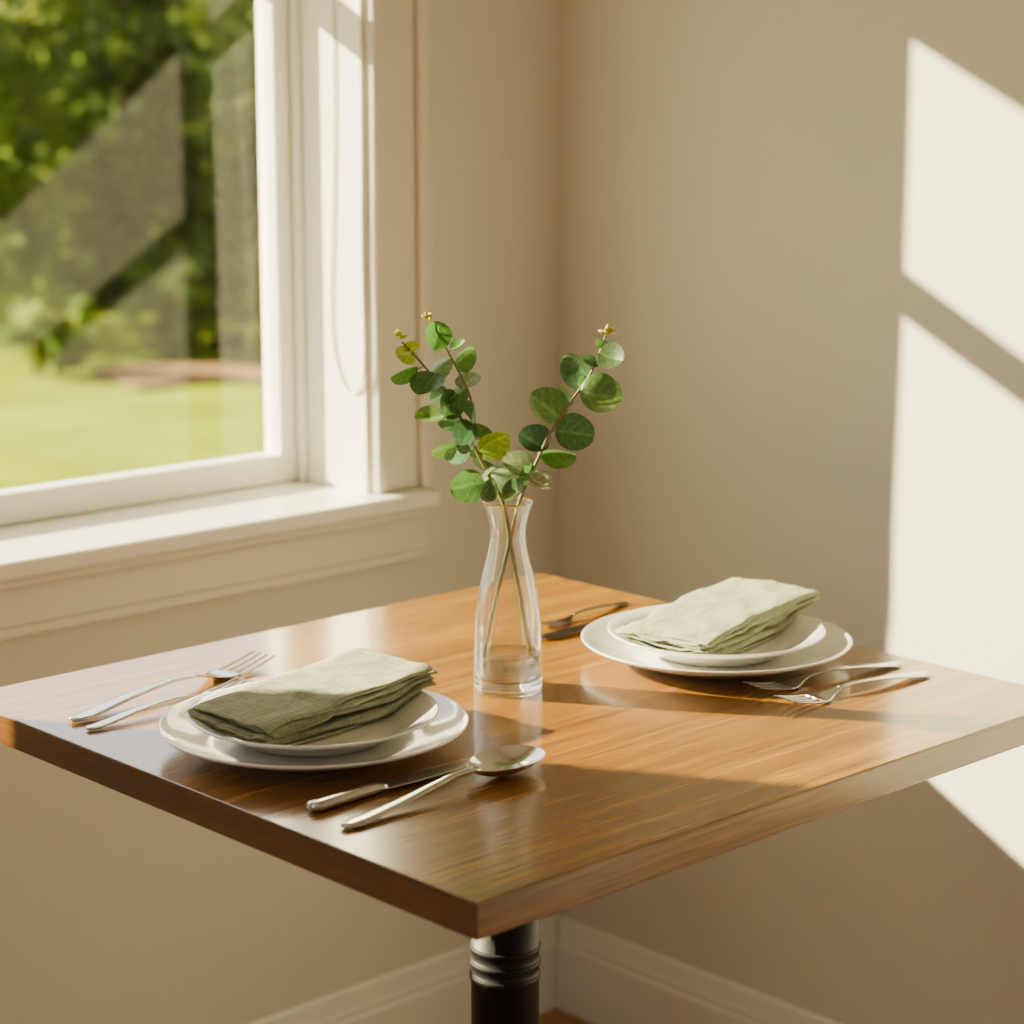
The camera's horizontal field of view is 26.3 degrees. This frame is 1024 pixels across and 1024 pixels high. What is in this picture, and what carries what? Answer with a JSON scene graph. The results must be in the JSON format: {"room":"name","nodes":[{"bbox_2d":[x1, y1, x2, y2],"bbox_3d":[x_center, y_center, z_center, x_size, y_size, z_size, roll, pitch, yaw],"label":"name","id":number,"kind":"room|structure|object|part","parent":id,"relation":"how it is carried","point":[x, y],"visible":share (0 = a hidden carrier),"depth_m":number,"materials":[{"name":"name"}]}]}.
{"room":"dining room","nodes":[
{"label":"dining room","id":0,"kind":"room"},
{"bbox_2d":[0,0,559,1023],"bbox_3d":[-1.512,-0.252,1.637,4.131,2.500,0.213,-10,15,-42],"label":"wall","id":1,"kind":"structure","parent":0,"point":[116,907],"depth_m":2.80,"materials":[{"name":"beige paint"}]},
{"bbox_2d":[0,0,439,640],"bbox_3d":[-0.683,-0.459,2.365,1.392,1.212,0.272,-10,15,-42],"label":"window","id":2,"kind":"structure","parent":1,"relation":"in","point":[75,552],"depth_m":2.77,"materials":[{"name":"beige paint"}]},
{"bbox_3d":[-0.712,-0.294,2.460,1.094,0.590,0.004,-10,15,-42],"label":"pane","id":3,"kind":"part","parent":2,"relation":"part of","materials":[{"name":"clear glass"}]},
{"bbox_3d":[-0.719,-0.293,2.452,1.181,0.665,0.034,-10,15,-42],"label":"sash","id":4,"kind":"part","parent":2,"relation":"part of","materials":[{"name":"white paint"}]},
{"bbox_3d":[-0.687,0.055,2.464,1.383,0.022,0.272,-10,15,-42],"label":"sill","id":5,"kind":"part","parent":2,"relation":"part of","materials":[{"name":"white paint"}]},
{"bbox_2d":[330,0,364,394],"bbox_3d":[-0.209,-0.592,2.716,0.003,0.898,0.070,-10,15,-42],"label":"blind cord","id":6,"kind":"object","parent":2,"relation":"hanging from","point":[360,2],"visible":1,"depth_m":2.75,"materials":[{"name":"white fabric"}]},
{"bbox_3d":[-0.141,-0.578,2.724,0.089,1.118,0.024,-10,15,-42],"label":"casing","id":7,"kind":"part","parent":2,"relation":"part of","materials":[{"name":"beige paint"}]},
{"bbox_2d":[249,914,558,1023],"bbox_3d":[-1.435,0.923,1.786,4.131,0.138,0.012,-10,15,-42],"label":"baseboard","id":8,"kind":"structure","parent":1,"relation":"attached to","point":[435,990],"depth_m":2.99,"materials":[{"name":"white paint"}]},
{"bbox_2d":[539,1008,591,1023],"bbox_3d":[0.032,1.361,0.435,4.331,0.200,4.502,-10,15,-42],"label":"floor","id":9,"kind":"structure","parent":0,"point":[554,1016],"depth_m":3.14,"materials":[{"name":"brown wood"}]},
{"bbox_2d":[0,573,1023,1023],"bbox_3d":[0.005,0.542,2.137,0.768,0.750,0.728,-10,15,-42],"label":"table","id":10,"kind":"object","parent":9,"relation":"on","point":[642,775],"visible":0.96,"depth_m":1.90,"materials":[{"name":"brown wood"}]},
{"bbox_2d":[85,676,253,729],"bbox_3d":[-0.316,0.176,2.025,0.026,0.009,0.191,9,15,40],"label":"fork","id":11,"kind":"object","parent":10,"relation":"on","point":[114,719],"visible":0.73,"depth_m":2.00,"materials":[{"name":"silver metal"}]},
{"bbox_3d":[-0.339,0.181,1.998,0.015,0.009,0.120,9,15,40],"label":"handle","id":12,"kind":"part","parent":11,"relation":"part of","materials":[{"name":"silver metal"}]},
{"bbox_2d":[68,650,274,721],"bbox_3d":[-0.322,0.164,2.078,0.035,0.012,0.254,8,14,35],"label":"fork","id":13,"kind":"object","parent":10,"relation":"on","point":[102,708],"visible":1,"depth_m":2.07,"materials":[{"name":"silver metal"}]},
{"bbox_3d":[-0.350,0.171,2.041,0.020,0.012,0.161,8,14,35],"label":"handle","id":14,"kind":"part","parent":13,"relation":"part of","materials":[{"name":"silver metal"}]},
{"bbox_2d":[157,688,468,771],"bbox_3d":[-0.173,0.192,1.914,0.271,0.022,0.271,-10,15,-42],"label":"dinner plate","id":15,"kind":"object","parent":10,"relation":"on","point":[174,727],"visible":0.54,"depth_m":1.87,"materials":[{"name":"white ceramic"}]},
{"bbox_2d":[188,681,438,757],"bbox_3d":[-0.173,0.184,1.913,0.218,0.024,0.218,-10,15,-42],"label":"salad plate","id":16,"kind":"object","parent":15,"relation":"on","point":[420,709],"visible":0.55,"depth_m":1.88,"materials":[{"name":"white ceramic"}]},
{"bbox_2d":[187,648,437,745],"bbox_3d":[-0.175,0.163,1.936,0.113,0.038,0.209,10,15,42],"label":"napkin","id":17,"kind":"object","parent":16,"relation":"on","point":[346,690],"visible":1,"depth_m":1.91,"materials":[{"name":"fabric"}]},
{"bbox_2d":[307,757,470,810],"bbox_3d":[-0.090,0.220,1.803,0.195,0.008,0.021,-11,15,-43],"label":"knife","id":18,"kind":"object","parent":10,"relation":"on","point":[332,800],"visible":0.93,"depth_m":1.78,"materials":[{"name":"silver metal"}]},
{"bbox_3d":[-0.132,0.229,1.762,0.076,0.008,0.016,-11,15,-43],"label":"handle","id":19,"kind":"part","parent":18,"relation":"part of","materials":[{"name":"silver metal"}]},
{"bbox_3d":[-0.066,0.217,1.827,0.126,0.003,0.021,-11,15,-43],"label":"blade","id":20,"kind":"part","parent":18,"relation":"part of","materials":[{"name":"silver metal"}]},
{"bbox_2d":[340,745,544,828],"bbox_3d":[-0.055,0.222,1.779,0.054,0.015,0.226,10,15,41],"label":"spoon","id":21,"kind":"object","parent":10,"relation":"on","point":[510,759],"visible":1,"depth_m":1.81,"materials":[{"name":"silver metal"}]},
{"bbox_3d":[-0.080,0.227,1.751,0.017,0.015,0.151,10,15,41],"label":"handle","id":22,"kind":"part","parent":21,"relation":"part of","materials":[{"name":"silver metal"}]},
{"bbox_2d":[466,745,544,776],"bbox_3d":[-0.006,0.211,1.832,0.054,0.014,0.079,10,15,41],"label":"bowl","id":23,"kind":"object","parent":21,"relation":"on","point":[510,759],"depth_m":1.85,"materials":[{"name":"silver metal"}]},
{"bbox_2d":[474,497,541,697],"bbox_3d":[-0.004,0.079,2.072,0.066,0.183,0.066,-5,12,-26],"label":"vase","id":24,"kind":"object","parent":10,"relation":"on","point":[507,646],"visible":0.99,"depth_m":2.05,"materials":[{"name":"clear glass"}]},
{"bbox_2d":[391,312,512,505],"bbox_3d":[-0.045,-0.017,2.051,0.136,0.342,0.057,-1,11,-4],"label":"eucalyptus sprig","id":25,"kind":"object","parent":24,"relation":"in","point":[468,486],"visible":0.98,"depth_m":2.04,"materials":[{"name":"green plant"}]},
{"bbox_2d":[501,324,624,504],"bbox_3d":[0.035,-0.013,2.056,0.134,0.329,0.064,0,11,-1],"label":"eucalyptus sprig","id":26,"kind":"object","parent":24,"relation":"in","point":[599,392],"visible":0.99,"depth_m":2.04,"materials":[{"name":"green plant"}]},
{"bbox_3d":[0.028,-0.007,2.055,0.119,0.319,0.016,0,11,0],"label":"stem","id":27,"kind":"part","parent":26,"relation":"part of","materials":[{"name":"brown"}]},
{"bbox_2d":[541,601,627,625],"bbox_3d":[0.079,0.109,2.373,0.021,0.007,0.150,9,14,38],"label":"spoon","id":28,"kind":"object","parent":10,"relation":"on","point":[566,620],"visible":0.98,"depth_m":2.36,"materials":[{"name":"grey metal"}]},
{"bbox_3d":[0.097,0.104,2.394,0.012,0.007,0.095,9,14,38],"label":"handle","id":29,"kind":"part","parent":28,"relation":"part of","materials":[{"name":"grey metal"}]},
{"bbox_2d":[541,604,658,638],"bbox_3d":[0.096,0.117,2.331,0.183,0.008,0.021,-11,15,-43],"label":"knife","id":30,"kind":"object","parent":10,"relation":"on","point":[577,628],"visible":0.32,"depth_m":2.29,"materials":[{"name":"grey metal"}]},
{"bbox_3d":[0.073,0.122,2.309,0.119,0.003,0.021,-11,15,-43],"label":"blade","id":31,"kind":"part","parent":30,"relation":"part of","materials":[{"name":"grey metal"}]},
{"bbox_2d":[581,611,851,678],"bbox_3d":[0.205,0.136,2.199,0.271,0.022,0.271,-10,15,-42],"label":"dinner plate","id":32,"kind":"object","parent":10,"relation":"on","point":[596,636],"visible":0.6,"depth_m":2.16,"materials":[{"name":"white ceramic"}]},
{"bbox_2d":[607,604,825,666],"bbox_3d":[0.204,0.127,2.197,0.218,0.024,0.218,-10,15,-42],"label":"salad plate","id":33,"kind":"object","parent":32,"relation":"on","point":[803,631],"visible":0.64,"depth_m":2.17,"materials":[{"name":"white ceramic"}]},
{"bbox_2d":[613,578,819,654],"bbox_3d":[0.210,0.106,2.222,0.115,0.038,0.214,8,14,37],"label":"napkin","id":34,"kind":"object","parent":33,"relation":"on","point":[732,616],"visible":1,"depth_m":2.20,"materials":[{"name":"fabric"}]},
{"bbox_2d":[743,661,901,689],"bbox_3d":[0.306,0.157,2.125,0.187,0.009,0.031,-7,13,-32],"label":"fork","id":35,"kind":"object","parent":10,"relation":"on","point":[794,683],"visible":1,"depth_m":2.11,"materials":[{"name":"silver metal"}]},
{"bbox_3d":[0.335,0.153,2.143,0.118,0.009,0.018,-7,13,-32],"label":"handle","id":36,"kind":"part","parent":35,"relation":"part of","materials":[{"name":"silver metal"}]},
{"bbox_2d":[774,671,931,703],"bbox_3d":[0.329,0.165,2.083,0.191,0.009,0.032,-8,14,-35],"label":"fork","id":37,"kind":"object","parent":10,"relation":"on","point":[825,696],"visible":1,"depth_m":2.07,"materials":[{"name":"silver metal"}]},
{"bbox_3d":[0.357,0.161,2.103,0.121,0.009,0.018,-8,14,-35],"label":"handle","id":38,"kind":"part","parent":37,"relation":"part of","materials":[{"name":"silver metal"}]},
{"bbox_2d":[556,0,1023,1023],"bbox_3d":[1.535,-0.237,1.564,0.200,2.500,4.502,-10,15,-42],"label":"wall","id":39,"kind":"structure","parent":0,"point":[797,226],"depth_m":2.69,"materials":[{"name":"beige paint"}]},
{"bbox_2d":[556,916,839,1023],"bbox_3d":[1.535,0.952,1.641,0.012,0.138,4.276,-10,15,-42],"label":"baseboard","id":40,"kind":"structure","parent":39,"relation":"attached to","point":[602,977],"depth_m":3.04,"materials":[{"name":"white paint"}]},
{"label":"outside","id":41,"kind":"structure","parent":0,"visible":0},
{"bbox_2d":[0,209,264,489],"bbox_3d":[-31.280,-5.165,34.826,120.000,0.001,88.800,-10,15,-42],"label":"lawn","id":42,"kind":"structure","parent":41,"point":[53,428],"depth_m":11.28,"materials":[{"name":"green plant"}]},
{"bbox_2d":[0,295,107,377],"bbox_3d":[-2.597,-1.006,12.546,0.622,0.482,0.582,3,12,15],"label":"shrub","id":43,"kind":"object","parent":42,"relation":"on","point":[44,339],"visible":1,"depth_m":12.45,"materials":[{"name":"green plant"}]},
{"bbox_2d":[0,0,138,298],"bbox_3d":[-3.626,-2.877,13.696,2.287,3.692,2.178,-10,15,-42],"label":"tree","id":44,"kind":"object","parent":42,"relation":"on","point":[23,245],"visible":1,"depth_m":13.61,"materials":[{"name":"green plant"}]},
{"bbox_2d":[0,0,258,310],"bbox_3d":[-2.962,-3.800,16.167,2.525,4.637,2.630,3,12,17],"label":"tree","id":45,"kind":"object","parent":42,"relation":"on","point":[122,177],"visible":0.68,"depth_m":15.88,"materials":[{"name":"green plant"}]},
{"bbox_2d":[0,0,258,266],"bbox_3d":[-4.559,-3.583,19.055,17.682,3.295,3.453,-3,11,-13],"label":"hedge","id":46,"kind":"object","parent":42,"relation":"on","point":[218,163],"visible":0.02,"depth_m":19.83,"materials":[{"name":"green plant"}]},
{"bbox_2d":[92,363,263,386],"bbox_3d":[0.106,-0.797,12.517,4.000,0.001,3.837,-10,15,-42],"label":"mulch bed","id":47,"kind":"object","parent":42,"relation":"on","point":[130,375],"visible":0.2,"depth_m":12.52,"materials":[{"name":"brown soil"}]},
{"bbox_2d":[115,239,261,363],"bbox_3d":[-1.944,-1.275,13.255,0.861,0.753,0.788,4,12,21],"label":"shrub","id":48,"kind":"object","parent":42,"relation":"on","point":[174,283],"visible":1,"depth_m":13.22,"materials":[{"name":"green plant"}]},
{"bbox_2d":[169,0,260,305],"bbox_3d":[-1.210,-2.907,14.246,2.077,3.538,1.809,-2,11,-12],"label":"tree","id":49,"kind":"object","parent":42,"relation":"on","point":[237,55],"visible":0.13,"depth_m":14.10,"materials":[{"name":"green plant"}]}
]}

